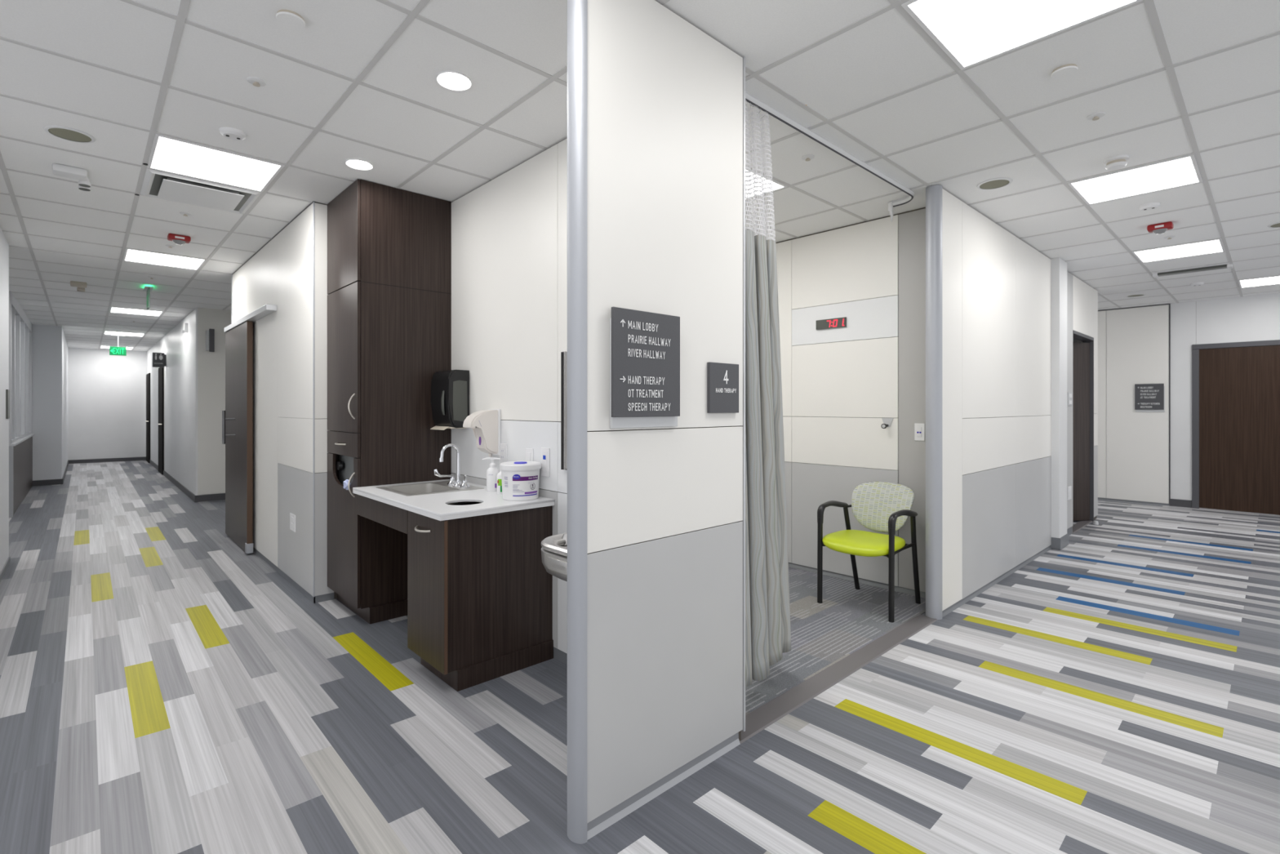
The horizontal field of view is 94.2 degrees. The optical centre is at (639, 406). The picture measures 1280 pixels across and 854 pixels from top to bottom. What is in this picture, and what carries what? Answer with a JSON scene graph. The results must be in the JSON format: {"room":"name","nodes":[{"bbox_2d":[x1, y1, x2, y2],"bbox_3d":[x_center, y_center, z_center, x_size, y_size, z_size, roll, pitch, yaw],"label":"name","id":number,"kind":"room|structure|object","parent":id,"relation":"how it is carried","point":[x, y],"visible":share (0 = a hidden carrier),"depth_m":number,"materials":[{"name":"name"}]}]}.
{"room":"hospital interior","nodes":[
{"label":"hospital interior","id":0,"kind":"room"},
{"bbox_2d":[0,226,8,573],"bbox_3d":[-4.519,-0.033,4.024,0.130,2.805,3.450,0,0,-43],"label":"wall","id":1,"kind":"structure","parent":0,"point":[4,246],"depth_m":4.93,"materials":[{"name":"white paint"}]},
{"bbox_2d":[0,555,9,582],"bbox_3d":[-4.437,1.345,4.038,0.008,0.050,3.360,0,0,-43],"label":"baseboard","id":2,"kind":"structure","parent":1,"relation":"attached to","point":[7,562],"depth_m":4.91,"materials":[{"name":"grey"}]},
{"bbox_2d":[5,389,9,418],"bbox_3d":[-5.453,-0.025,5.128,0.012,0.250,0.180,0,0,-43],"label":"wall plate","id":3,"kind":"object","parent":1,"relation":"attached to","point":[7,391],"visible":1,"depth_m":5.07,"materials":[{"name":"grey plastic"}]},
{"bbox_2d":[8,433,35,517],"bbox_3d":[-9.192,0.912,8.800,0.160,0.915,4.030,0,0,-43],"label":"wall","id":4,"kind":"structure","parent":0,"point":[20,451],"depth_m":8.31,"materials":[{"name":"paint"}]},
{"bbox_2d":[8,290,31,444],"bbox_3d":[-9.176,-0.490,8.794,0.075,1.890,4.010,0,0,-43],"label":"window","id":5,"kind":"structure","parent":4,"relation":"in","point":[20,325],"depth_m":8.36,"materials":[{"name":"white glass"}]},
{"bbox_2d":[67,347,146,460],"bbox_3d":[-14.088,-0.033,14.195,3.590,2.805,0.220,0,0,-43],"label":"wall","id":6,"kind":"structure","parent":0,"point":[107,393],"depth_m":14.79,"materials":[{"name":"white paint"}]},
{"bbox_2d":[68,456,146,463],"bbox_3d":[-13.252,1.325,14.816,1.460,0.090,0.015,0,0,-43],"label":"baseboard","id":7,"kind":"structure","parent":6,"relation":"attached to","point":[126,459],"depth_m":14.79,"materials":[{"name":"grey rubber"}]},
{"bbox_2d":[146,307,231,495],"bbox_3d":[-8.524,-0.033,13.058,3.030,2.805,9.478,0,0,-43],"label":"wall","id":8,"kind":"structure","parent":0,"point":[194,376],"depth_m":8.80,"materials":[{"name":"white paint"}]},
{"bbox_2d":[145,373,150,462],"bbox_3d":[-12.279,0.270,14.803,0.086,2.200,1.000,0,0,-43],"label":"door","id":9,"kind":"structure","parent":8,"relation":"in","point":[148,375],"depth_m":14.64,"materials":[{"name":"black"}]},
{"bbox_2d":[152,352,166,367],"bbox_3d":[-9.391,-0.917,11.617,0.209,0.285,0.030,0,0,-43],"label":"restroom sign","id":10,"kind":"object","parent":8,"relation":"attached to","point":[159,359],"visible":1,"depth_m":11.61,"materials":[{"name":"black plastic"}]},
{"bbox_2d":[157,367,164,475],"bbox_3d":[-9.958,0.270,12.319,0.086,2.200,1.000,0,0,-43],"label":"door","id":11,"kind":"structure","parent":8,"relation":"in","point":[161,370],"depth_m":12.15,"materials":[{"name":"black wood"}]},
{"bbox_2d":[181,322,187,333],"bbox_3d":[-7.057,-1.222,9.213,0.075,0.155,0.100,0,0,-43],"label":"fire alarm strobe","id":12,"kind":"object","parent":8,"relation":"attached to","point":[185,325],"visible":1,"depth_m":9.18,"materials":[{"name":"white plastic"}]},
{"bbox_2d":[149,459,225,502],"bbox_3d":[-8.492,1.323,13.015,3.042,0.095,9.384,0,0,-43],"label":"baseboard","id":13,"kind":"structure","parent":8,"relation":"attached to","point":[220,496],"depth_m":8.79,"materials":[{"name":"grey rubber"}]},
{"bbox_2d":[205,328,214,351],"bbox_3d":[-6.238,-0.965,8.627,0.090,0.330,0.125,0,0,-43],"label":"wall plaque","id":14,"kind":"object","parent":8,"relation":"attached to","point":[210,334],"visible":1,"depth_m":8.59,"materials":[{"name":"silver metal"}]},
{"bbox_2d":[231,200,337,603],"bbox_3d":[-3.078,-0.033,5.595,0.820,2.806,3.221,0,0,-43],"label":"wall","id":15,"kind":"structure","parent":0,"point":[289,272],"depth_m":4.54,"materials":[{"name":"grey paint"}]},
{"bbox_2d":[222,303,276,553],"bbox_3d":[-3.759,0.255,5.602,0.173,2.200,2.020,0,0,-43],"label":"sliding door","id":16,"kind":"structure","parent":15,"relation":"in","point":[237,415],"depth_m":5.73,"materials":[{"name":"laminate"}]},
{"bbox_2d":[289,512,295,532],"bbox_3d":[-2.654,0.881,4.542,0.008,0.127,0.146,0,0,-43],"label":"wall plate","id":17,"kind":"object","parent":15,"relation":"attached to","point":[292,517],"visible":1,"depth_m":4.53,"materials":[{"name":"white plastic"}]},
{"bbox_2d":[451,137,567,665],"bbox_3d":[-0.703,-0.033,3.564,0.099,2.805,3.032,0,0,-43],"label":"wall","id":18,"kind":"structure","parent":0,"point":[509,233],"depth_m":3.52,"materials":[{"name":"white paint"}]},
{"bbox_2d":[430,369,469,430],"bbox_3d":[-1.280,-0.047,3.984,0.168,0.394,0.274,0,0,-43],"label":"dispenser","id":19,"kind":"object","parent":18,"relation":"attached to","point":[450,389],"visible":0.93,"depth_m":3.90,"materials":[{"name":"black plastic"}]},
{"bbox_2d":[462,408,500,457],"bbox_3d":[-0.971,0.160,3.636,0.192,0.296,0.136,0,0,-43],"label":"soap dispenser","id":20,"kind":"object","parent":18,"relation":"attached to","point":[485,424],"visible":1,"depth_m":3.62,"materials":[{"name":"white plastic"}]},
{"bbox_2d":[498,443,506,463],"bbox_3d":[-0.837,0.286,3.629,0.009,0.128,0.090,0,0,-43],"label":"wall plate","id":21,"kind":"object","parent":18,"relation":"attached to","point":[503,456],"visible":0.91,"depth_m":3.62,"materials":[{"name":"white plastic"}]},
{"bbox_2d":[525,448,533,461],"bbox_3d":[-0.636,0.301,3.413,0.009,0.127,0.075,0,0,-43],"label":"wall plate","id":22,"kind":"object","parent":18,"relation":"attached to","point":[529,451],"visible":0.56,"depth_m":3.40,"materials":[{"name":"white plastic"}]},
{"bbox_2d":[541,447,549,476],"bbox_3d":[-0.526,0.306,3.296,0.010,0.158,0.080,0,0,-43],"label":"wall plate","id":23,"kind":"object","parent":18,"relation":"attached to","point":[544,451],"visible":1,"depth_m":3.29,"materials":[{"name":"white plastic"}]},
{"bbox_2d":[541,532,567,581],"bbox_3d":[-0.135,0.626,2.518,0.496,0.178,0.480,0,0,-43],"label":"fountain","id":24,"kind":"object","parent":18,"relation":"attached to","point":[554,548],"visible":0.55,"depth_m":2.41,"materials":[{"name":"metal"}]},
{"bbox_2d":[541,533,567,556],"bbox_3d":[-0.133,0.575,2.520,0.490,0.026,0.480,0,0,-43],"label":"basin","id":25,"kind":"object","parent":24,"relation":"in","point":[556,545],"depth_m":2.45,"materials":[{"name":"metal"}]},
{"bbox_2d":[560,351,567,470],"bbox_3d":[-0.228,0.018,2.960,0.030,0.627,0.538,0,0,-43],"label":"board","id":26,"kind":"object","parent":18,"relation":"attached to","point":[563,353],"visible":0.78,"depth_m":3.14,"materials":[{"name":"metal"}]},
{"bbox_2d":[0,460,1279,853],"bbox_3d":[-2.348,1.370,10.199,14.816,0.001,23.946,0,0,-43],"label":"floor","id":27,"kind":"structure","parent":0,"point":[165,689],"depth_m":2.59,"materials":[{"name":"carpet"}]},
{"bbox_2d":[31,324,67,480],"bbox_3d":[-12.216,-0.033,12.276,0.507,2.805,5.180,0,0,-43],"label":"wall pier","id":28,"kind":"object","parent":27,"relation":"on","point":[49,344],"visible":0.65,"depth_m":10.44,"materials":[{"name":"white paint"}]},
{"bbox_2d":[32,459,68,485],"bbox_3d":[-12.196,1.323,12.264,0.520,0.095,5.165,0,0,-43],"label":"baseboard","id":29,"kind":"object","parent":28,"relation":"attached to","point":[50,482],"visible":0.65,"depth_m":10.46,"materials":[{"name":"grey rubber"}]},
{"bbox_2d":[327,178,451,623],"bbox_3d":[-1.769,-0.030,4.148,0.660,2.801,0.667,0,0,-43],"label":"tall cabinet","id":30,"kind":"object","parent":27,"relation":"on","point":[389,248],"visible":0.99,"depth_m":3.91,"materials":[{"name":"laminate"}]},
{"bbox_2d":[343,479,351,489],"bbox_3d":[-1.897,0.502,3.846,0.039,0.068,0.077,0,0,-43],"label":"wrapper","id":31,"kind":"object","parent":30,"relation":"in","point":[345,482],"visible":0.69,"depth_m":3.83,"materials":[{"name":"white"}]},
{"bbox_2d":[356,493,553,691],"bbox_3d":[-1.134,0.954,3.463,0.665,0.833,1.240,0,0,-43],"label":"base cabinet","id":32,"kind":"object","parent":27,"relation":"on","point":[480,588],"visible":0.84,"depth_m":3.01,"materials":[{"name":"laminate"}]},
{"bbox_2d":[352,479,554,520],"bbox_3d":[-1.127,0.518,3.470,0.648,0.033,1.248,0,0,-43],"label":"countertop","id":33,"kind":"structure","parent":32,"relation":"on","point":[435,506],"depth_m":3.18,"materials":[{"name":"white stone"}]},
{"bbox_2d":[376,480,484,504],"bbox_3d":[-1.299,0.569,3.675,0.476,0.141,0.491,0,0,-43],"label":"sink","id":34,"kind":"object","parent":33,"relation":"in","point":[426,488],"visible":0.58,"depth_m":3.78,"materials":[{"name":"silver metal"}]},
{"bbox_2d":[433,443,470,488],"bbox_3d":[-1.160,0.362,3.682,0.156,0.272,0.310,0,0,-43],"label":"tap","id":35,"kind":"object","parent":33,"relation":"on","point":[451,482],"visible":1,"depth_m":3.71,"materials":[{"name":"silver metal"}]},
{"bbox_2d":[482,457,500,491],"bbox_3d":[-0.888,0.402,3.554,0.083,0.201,0.085,0,0,-43],"label":"pump bottle","id":36,"kind":"object","parent":33,"relation":"on","point":[491,473],"visible":0.98,"depth_m":3.53,"materials":[{"name":"white plastic"}]},
{"bbox_2d":[497,469,502,494],"bbox_3d":[-0.797,0.426,3.447,0.067,0.151,0.067,0,0,-43],"label":"sanitizer bottle","id":37,"kind":"object","parent":33,"relation":"on","point":[499,474],"visible":0.41,"depth_m":3.42,"materials":[{"name":"white plastic"}]},
{"bbox_2d":[499,461,541,501],"bbox_3d":[-0.657,0.402,3.270,0.224,0.201,0.224,0,0,-43],"label":"tub","id":38,"kind":"object","parent":33,"relation":"on","point":[520,479],"visible":1,"depth_m":3.18,"materials":[{"name":"white plastic"}]},
{"bbox_2d":[504,476,534,492],"bbox_3d":[-0.648,0.414,3.188,0.160,0.080,0.038,0,0,-6],"label":"print","id":39,"kind":"object","parent":38,"relation":"attached to","point":[512,484],"depth_m":3.18,"materials":[{"name":"blue"}]},
{"bbox_2d":[739,613,937,743],"bbox_3d":[1.120,1.365,3.167,2.060,0.009,0.124,0,0,-43],"label":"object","id":40,"kind":"structure","parent":27,"relation":"on","point":[768,713],"depth_m":2.99,"materials":[{"name":"grey rubber"}]},
{"bbox_2d":[1050,257,1066,537],"bbox_3d":[4.069,-0.033,5.881,0.305,2.805,0.200,0,0,-43],"label":"wall pier","id":41,"kind":"object","parent":27,"relation":"on","point":[1059,266],"visible":0.46,"depth_m":5.74,"materials":[{"name":"white paint"}]},
{"bbox_2d":[1050,533,1068,550],"bbox_3d":[4.072,1.314,5.878,0.320,0.112,0.209,0,0,-43],"label":"baseboard","id":42,"kind":"object","parent":41,"relation":"attached to","point":[1056,543],"visible":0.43,"depth_m":5.73,"materials":[{"name":"grey rubber"}]},
{"bbox_2d":[1071,520,1093,533],"bbox_3d":[5.018,1.367,6.816,1.040,0.006,0.110,0,0,-43],"label":"trim","id":43,"kind":"structure","parent":27,"relation":"on","point":[1082,523],"depth_m":6.85,"materials":[{"name":"grey rubber"}]},
{"bbox_2d":[0,0,1279,351],"bbox_3d":[-2.740,-1.458,9.644,14.837,0.054,23.394,0,0,-43],"label":"ceiling","id":44,"kind":"structure","parent":0,"point":[1171,79],"depth_m":2.92,"materials":[{"name":"tile"}]},
{"bbox_2d":[44,125,95,142],"bbox_3d":[-2.996,-1.431,3.127,0.198,0.007,0.198,0,0,-43],"label":"ceiling speaker","id":45,"kind":"object","parent":44,"relation":"attached to","point":[62,132],"visible":1,"depth_m":3.11,"materials":[{"name":"white paint"}]},
{"bbox_2d":[48,128,91,142],"bbox_3d":[-2.996,-1.430,3.127,0.166,0.006,0.166,0,0,-43],"label":"grille","id":46,"kind":"object","parent":45,"relation":"attached to","point":[68,134],"depth_m":3.12,"materials":[{"name":"beige metal"}]},
{"bbox_2d":[52,163,91,191],"bbox_3d":[-3.477,-1.403,3.642,0.170,0.063,0.270,0,0,-43],"label":"emergency light","id":47,"kind":"object","parent":44,"relation":"attached to","point":[58,170],"visible":1,"depth_m":3.57,"materials":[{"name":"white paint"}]},
{"bbox_2d":[70,280,87,292],"bbox_3d":[-6.551,-1.405,6.939,0.140,0.060,0.385,0,0,-43],"label":"emergency light","id":48,"kind":"object","parent":44,"relation":"attached to","point":[81,286],"visible":1,"depth_m":6.84,"materials":[{"name":"beige plastic"}]},
{"bbox_2d":[100,346,133,349],"bbox_3d":[-12.599,-1.431,14.320,0.593,0.009,0.591,0,0,-43],"label":"recessed light","id":49,"kind":"object","parent":44,"relation":"in","point":[108,347],"visible":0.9,"depth_m":14.25,"materials":[{"name":"white plastic"}]},
{"bbox_2d":[109,333,126,355],"bbox_3d":[-10.232,-1.222,11.653,0.249,0.425,0.080,0,0,-43],"label":"exit sign","id":50,"kind":"object","parent":44,"relation":"hanging from","point":[121,351],"visible":1,"depth_m":11.65,"materials":[{"name":"green plastic"}]},
{"bbox_2d":[103,331,144,336],"bbox_3d":[-10.080,-1.431,11.624,0.593,0.009,0.591,0,0,-43],"label":"recessed light","id":51,"kind":"object","parent":44,"relation":"in","point":[104,332],"visible":0.93,"depth_m":11.56,"materials":[{"name":"white plastic"}]},
{"bbox_2d":[109,306,163,315],"bbox_3d":[-7.561,-1.431,8.927,0.593,0.009,0.591,0,0,-43],"label":"recessed light","id":52,"kind":"object","parent":44,"relation":"in","point":[113,309],"visible":1,"depth_m":8.89,"materials":[{"name":"white plastic"}]},
{"bbox_2d":[142,285,153,310],"bbox_3d":[-5.875,-1.302,7.102,0.080,0.265,0.360,0,0,-43],"label":"exit sign","id":53,"kind":"object","parent":44,"relation":"attached to","point":[148,289],"visible":1,"depth_m":7.03,"materials":[{"name":"silver metal"}]},
{"bbox_2d":[122,248,206,270],"bbox_3d":[-4.623,-1.431,5.781,0.593,0.009,0.591,0,0,-43],"label":"recessed light","id":54,"kind":"object","parent":44,"relation":"in","point":[131,255],"visible":1,"depth_m":5.75,"materials":[{"name":"white plastic"}]},
{"bbox_2d":[167,233,191,244],"bbox_3d":[-3.863,-1.397,4.984,0.150,0.075,0.102,0,0,-43],"label":"fire alarm","id":55,"kind":"object","parent":44,"relation":"attached to","point":[178,239],"visible":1,"depth_m":4.96,"materials":[{"name":"red plastic"}]},
{"bbox_2d":[179,211,191,216],"bbox_3d":[-3.368,-1.426,4.407,0.072,0.018,0.072,0,0,-43],"label":"sprinkler","id":56,"kind":"object","parent":44,"relation":"attached to","point":[184,214],"visible":1,"depth_m":4.40,"materials":[{"name":"white paint"}]},
{"bbox_2d":[140,168,261,213],"bbox_3d":[-2.943,-1.421,3.984,0.592,0.024,0.592,0,0,-43],"label":"ceiling vent","id":57,"kind":"object","parent":44,"relation":"in","point":[156,184],"visible":1,"depth_m":3.94,"materials":[{"name":"white metal"}]},
{"bbox_2d":[146,133,284,192],"bbox_3d":[-2.524,-1.431,3.534,0.593,0.009,0.591,0,0,-43],"label":"recessed light","id":58,"kind":"object","parent":44,"relation":"in","point":[168,154],"visible":1,"depth_m":3.52,"materials":[{"name":"white plastic"}]},
{"bbox_2d":[218,127,246,140],"bbox_3d":[-2.127,-1.422,3.108,0.120,0.026,0.120,0,0,-43],"label":"sensor","id":59,"kind":"object","parent":44,"relation":"attached to","point":[230,133],"visible":1,"depth_m":3.08,"materials":[{"name":"white plastic"}]},
{"bbox_2d":[246,76,266,87],"bbox_3d":[-1.690,-1.426,2.619,0.072,0.018,0.072,0,0,-43],"label":"sprinkler","id":60,"kind":"object","parent":44,"relation":"attached to","point":[256,82],"visible":1,"depth_m":2.61,"materials":[{"name":"white paint"}]},
{"bbox_2d":[275,9,305,29],"bbox_3d":[-1.287,-1.427,2.190,0.094,0.017,0.094,0,0,-43],"label":"sprinkler cover","id":61,"kind":"object","parent":44,"relation":"attached to","point":[289,19],"visible":1,"depth_m":2.18,"materials":[{"name":"plastic"}]},
{"bbox_2d":[346,158,373,169],"bbox_3d":[-1.654,-1.431,3.504,0.144,0.011,0.144,0,0,-43],"label":"recessed light","id":62,"kind":"object","parent":44,"relation":"in","point":[356,163],"visible":1,"depth_m":3.51,"materials":[{"name":"white plastic"}]},
{"bbox_2d":[436,70,471,90],"bbox_3d":[-0.815,-1.431,2.607,0.144,0.011,0.144,0,0,-43],"label":"recessed light","id":63,"kind":"object","parent":44,"relation":"in","point":[449,79],"visible":1,"depth_m":2.60,"materials":[{"name":"white plastic"}]},
{"bbox_2d":[745,168,787,199],"bbox_3d":[0.539,-1.431,3.871,0.593,0.009,0.591,0,0,-43],"label":"recessed light","id":64,"kind":"object","parent":44,"relation":"in","point":[776,185],"visible":0.2,"depth_m":3.84,"materials":[{"name":"white plastic"}]},
{"bbox_2d":[801,154,814,161],"bbox_3d":[0.965,-1.426,3.415,0.072,0.018,0.072,0,0,-43],"label":"sprinkler","id":65,"kind":"object","parent":44,"relation":"attached to","point":[809,157],"visible":1,"depth_m":3.40,"materials":[{"name":"white paint"}]},
{"bbox_2d":[745,91,915,222],"bbox_3d":[1.044,-1.362,3.357,2.140,0.144,0.219,0,0,-43],"label":"track","id":66,"kind":"object","parent":44,"relation":"attached to","point":[749,98],"visible":0.98,"depth_m":3.22,"materials":[{"name":"silver metal"}]},
{"bbox_2d":[745,99,791,687],"bbox_3d":[0.559,-0.073,2.844,0.156,2.650,0.711,0,0,35],"label":"privacy curtain","id":67,"kind":"object","parent":66,"relation":"hanging from","point":[767,606],"visible":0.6,"depth_m":2.77,"materials":[{"name":"fabric"}]},
{"bbox_2d":[976,177,1012,190],"bbox_3d":[2.276,-1.431,3.819,0.198,0.007,0.198,0,0,-43],"label":"ceiling speaker","id":68,"kind":"object","parent":44,"relation":"attached to","point":[997,183],"visible":1,"depth_m":3.81,"materials":[{"name":"white paint"}]},
{"bbox_2d":[979,179,1009,189],"bbox_3d":[2.276,-1.430,3.819,0.166,0.006,0.166,0,0,-43],"label":"grille","id":69,"kind":"object","parent":68,"relation":"attached to","point":[989,184],"depth_m":3.81,"materials":[{"name":"beige metal"}]},
{"bbox_2d":[901,0,1142,70],"bbox_3d":[1.348,-1.431,2.101,0.593,0.009,0.591,0,0,-43],"label":"recessed light","id":70,"kind":"object","parent":44,"relation":"in","point":[971,33],"visible":1,"depth_m":2.19,"materials":[{"name":"white plastic"}]},
{"bbox_2d":[1050,63,1078,79],"bbox_3d":[1.806,-1.427,2.530,0.094,0.017,0.094,0,0,-43],"label":"sprinkler cover","id":71,"kind":"object","parent":44,"relation":"attached to","point":[1064,71],"visible":1,"depth_m":2.52,"materials":[{"name":"plastic"}]},
{"bbox_2d":[1086,111,1105,120],"bbox_3d":[2.246,-1.426,2.928,0.072,0.018,0.072,0,0,-43],"label":"sprinkler","id":72,"kind":"object","parent":44,"relation":"attached to","point":[1095,116],"visible":1,"depth_m":2.92,"materials":[{"name":"white paint"}]},
{"bbox_2d":[1102,155,1129,170],"bbox_3d":[2.756,-1.409,3.442,0.120,0.052,0.120,0,0,-43],"label":"smoke detector","id":73,"kind":"object","parent":44,"relation":"attached to","point":[1115,162],"visible":1,"depth_m":3.41,"materials":[{"name":"white plastic"}]},
{"bbox_2d":[1067,154,1202,204],"bbox_3d":[3.151,-1.431,3.786,0.593,0.009,0.591,0,0,-43],"label":"recessed light","id":74,"kind":"object","parent":44,"relation":"in","point":[1183,171],"visible":1,"depth_m":3.76,"materials":[{"name":"white plastic"}]},
{"bbox_2d":[1125,293,1146,297],"bbox_3d":[6.364,-1.431,7.632,0.198,0.007,0.198,0,0,-43],"label":"ceiling speaker","id":75,"kind":"object","parent":44,"relation":"attached to","point":[1134,295],"visible":1,"depth_m":7.60,"materials":[{"name":"white paint"}]},
{"bbox_2d":[1128,294,1143,297],"bbox_3d":[6.364,-1.430,7.632,0.166,0.006,0.166,0,0,-43],"label":"grille","id":76,"kind":"object","parent":75,"relation":"attached to","point":[1130,295],"depth_m":7.64,"materials":[{"name":"metal"}]},
{"bbox_2d":[1137,202,1159,210],"bbox_3d":[3.624,-1.422,4.231,0.120,0.026,0.120,0,0,-43],"label":"sensor","id":77,"kind":"object","parent":44,"relation":"attached to","point":[1147,206],"visible":1,"depth_m":4.21,"materials":[{"name":"white plastic"}]},
{"bbox_2d":[1146,221,1173,234],"bbox_3d":[4.088,-1.397,4.673,0.102,0.075,0.150,0,0,-43],"label":"fire alarm","id":78,"kind":"object","parent":44,"relation":"attached to","point":[1157,228],"visible":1,"depth_m":4.64,"materials":[{"name":"red plastic"}]},
{"bbox_2d":[1131,238,1225,262],"bbox_3d":[4.955,-1.431,5.471,0.593,0.009,0.591,0,0,-43],"label":"recessed light","id":79,"kind":"object","parent":44,"relation":"in","point":[1215,246],"visible":1,"depth_m":5.45,"materials":[{"name":"white plastic"}]},
{"bbox_2d":[1152,263,1233,277],"bbox_3d":[5.762,-1.420,6.210,0.120,0.030,0.610,0,0,-43],"label":"ceiling vent","id":80,"kind":"object","parent":44,"relation":"in","point":[1224,266],"visible":1,"depth_m":6.17,"materials":[{"name":"grey plastic"}]},
{"bbox_2d":[1190,282,1204,285],"bbox_3d":[6.463,-1.422,6.895,0.120,0.026,0.120,0,0,-43],"label":"sensor","id":81,"kind":"object","parent":44,"relation":"attached to","point":[1194,283],"visible":1,"depth_m":6.86,"materials":[{"name":"white plastic"}]},
{"bbox_2d":[1238,275,1279,288],"bbox_3d":[7.178,-1.431,6.706,0.593,0.009,0.591,0,0,-43],"label":"recessed light","id":82,"kind":"object","parent":44,"relation":"in","point":[1268,280],"visible":1,"depth_m":6.80,"materials":[{"name":"white plastic"}]},
{"bbox_2d":[1267,222,1279,227],"bbox_3d":[5.047,-1.431,4.646,0.198,0.007,0.198,0,0,-43],"label":"ceiling speaker","id":83,"kind":"object","parent":44,"relation":"attached to","point":[1275,224],"visible":1,"depth_m":4.68,"materials":[{"name":"white paint"}]},
{"bbox_2d":[1270,222,1279,226],"bbox_3d":[5.047,-1.430,4.646,0.166,0.006,0.166,0,0,-43],"label":"grille","id":84,"kind":"object","parent":83,"relation":"attached to","point":[1276,224],"depth_m":4.67,"materials":[{"name":"metal"}]},
{"bbox_2d":[567,0,745,844],"bbox_3d":[0.090,-0.033,2.174,0.853,2.805,0.090,0,0,-43],"label":"wall","id":85,"kind":"structure","parent":0,"point":[656,104],"depth_m":2.08,"materials":[{"name":"grey paint"}]},
{"bbox_2d":[609,306,679,428],"bbox_3d":[0.022,-0.127,2.033,0.321,0.393,0.032,0,0,-43],"label":"sign","id":86,"kind":"object","parent":85,"relation":"attached to","point":[645,346],"visible":1,"depth_m":2.01,"materials":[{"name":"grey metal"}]},
{"bbox_2d":[706,362,738,413],"bbox_3d":[0.328,-0.074,2.329,0.179,0.194,0.017,0,0,-43],"label":"room sign","id":87,"kind":"object","parent":85,"relation":"attached to","point":[722,379],"visible":1,"depth_m":2.32,"materials":[{"name":"grey plastic"}]},
{"bbox_2d":[745,567,925,715],"bbox_3d":[0.208,1.367,4.436,2.420,0.005,3.000,0,0,-43],"label":"floor","id":88,"kind":"structure","parent":0,"point":[848,619],"depth_m":3.72,"materials":[{"name":"carpet"}]},
{"bbox_2d":[817,481,920,622],"bbox_3d":[1.587,0.960,4.117,0.581,0.828,0.579,0,0,-43],"label":"chair","id":89,"kind":"object","parent":88,"relation":"on","point":[877,506],"visible":1,"depth_m":4.14,"materials":[{"name":"yellow plastic"}]},
{"bbox_2d":[775,207,925,597],"bbox_3d":[1.107,-0.033,5.331,0.105,2.805,3.120,0,0,-43],"label":"wall","id":90,"kind":"structure","parent":0,"point":[839,384],"depth_m":4.66,"materials":[{"name":"grey paint"}]},
{"bbox_2d":[816,316,846,329],"bbox_3d":[1.536,-0.671,4.785,0.021,0.075,0.258,0,0,-43],"label":"digital clock","id":91,"kind":"object","parent":90,"relation":"attached to","point":[839,322],"visible":1,"depth_m":4.77,"materials":[{"name":"grey plastic"}]},
{"bbox_2d":[880,417,893,428],"bbox_3d":[1.832,0.121,4.434,0.067,0.079,0.088,0,0,-43],"label":"wall hook","id":92,"kind":"object","parent":90,"relation":"attached to","point":[886,421],"visible":1,"depth_m":4.44,"materials":[{"name":"silver metal"}]},
{"bbox_2d":[914,422,924,440],"bbox_3d":[2.015,0.180,4.286,0.012,0.125,0.070,0,0,-43],"label":"wall plate","id":93,"kind":"object","parent":90,"relation":"attached to","point":[919,428],"visible":1,"depth_m":4.28,"materials":[{"name":"white plastic"}]},
{"bbox_2d":[925,185,1051,619],"bbox_3d":[2.929,-0.033,4.823,2.866,2.805,0.100,0,0,-43],"label":"wall","id":94,"kind":"structure","parent":0,"point":[988,291],"depth_m":4.36,"materials":[{"name":"grey paint"}]},
{"bbox_2d":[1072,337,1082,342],"bbox_3d":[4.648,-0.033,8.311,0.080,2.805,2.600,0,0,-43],"label":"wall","id":95,"kind":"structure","parent":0,"point":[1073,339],"depth_m":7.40,"materials":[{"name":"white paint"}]},
{"bbox_2d":[1066,271,1097,535],"bbox_3d":[4.879,-0.033,6.679,1.970,2.805,0.100,0,0,-43],"label":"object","id":96,"kind":"structure","parent":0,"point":[1082,298],"depth_m":6.50,"materials":[{"name":"grey"}]},
{"bbox_2d":[1067,485,1071,500],"bbox_3d":[4.550,0.910,6.295,0.135,0.140,0.010,0,0,-43],"label":"wall plate","id":97,"kind":"object","parent":96,"relation":"attached to","point":[1069,488],"visible":1,"depth_m":6.28,"materials":[{"name":"white plastic"}]},
{"bbox_2d":[1067,391,1072,405],"bbox_3d":[4.567,-0.085,6.310,0.170,0.140,0.012,0,0,-43],"label":"wall plate","id":98,"kind":"object","parent":96,"relation":"attached to","point":[1069,394],"visible":1,"depth_m":6.29,"materials":[{"name":"silver metal"}]},
{"bbox_2d":[1071,329,1093,533],"bbox_3d":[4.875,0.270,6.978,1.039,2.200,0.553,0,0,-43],"label":"door","id":99,"kind":"structure","parent":96,"relation":"attached to","point":[1082,353],"depth_m":7.12,"materials":[{"name":"brown wood"}]},
{"bbox_2d":[1096,293,1279,515],"bbox_3d":[7.460,-0.033,8.201,0.140,2.805,6.600,0,0,-43],"label":"wall","id":100,"kind":"structure","parent":0,"point":[1144,457],"depth_m":8.35,"materials":[{"name":"white paint"}]},
{"bbox_2d":[1134,383,1164,412],"bbox_3d":[7.185,-0.129,8.383,0.026,0.397,0.319,0,0,-43],"label":"sign","id":101,"kind":"object","parent":100,"relation":"attached to","point":[1148,397],"visible":1,"depth_m":8.37,"materials":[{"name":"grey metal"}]},
{"bbox_2d":[1169,498,1191,507],"bbox_3d":[7.420,1.320,8.161,0.014,0.100,0.227,0,0,-43],"label":"baseboard","id":102,"kind":"structure","parent":100,"relation":"attached to","point":[1174,502],"depth_m":8.15,"materials":[{"name":"grey"}]},
{"bbox_2d":[1191,339,1279,515],"bbox_3d":[7.847,0.263,7.660,0.084,2.215,1.082,0,0,-43],"label":"door","id":103,"kind":"structure","parent":100,"relation":"in","point":[1236,391],"depth_m":7.76,"materials":[{"name":"brown wood"}]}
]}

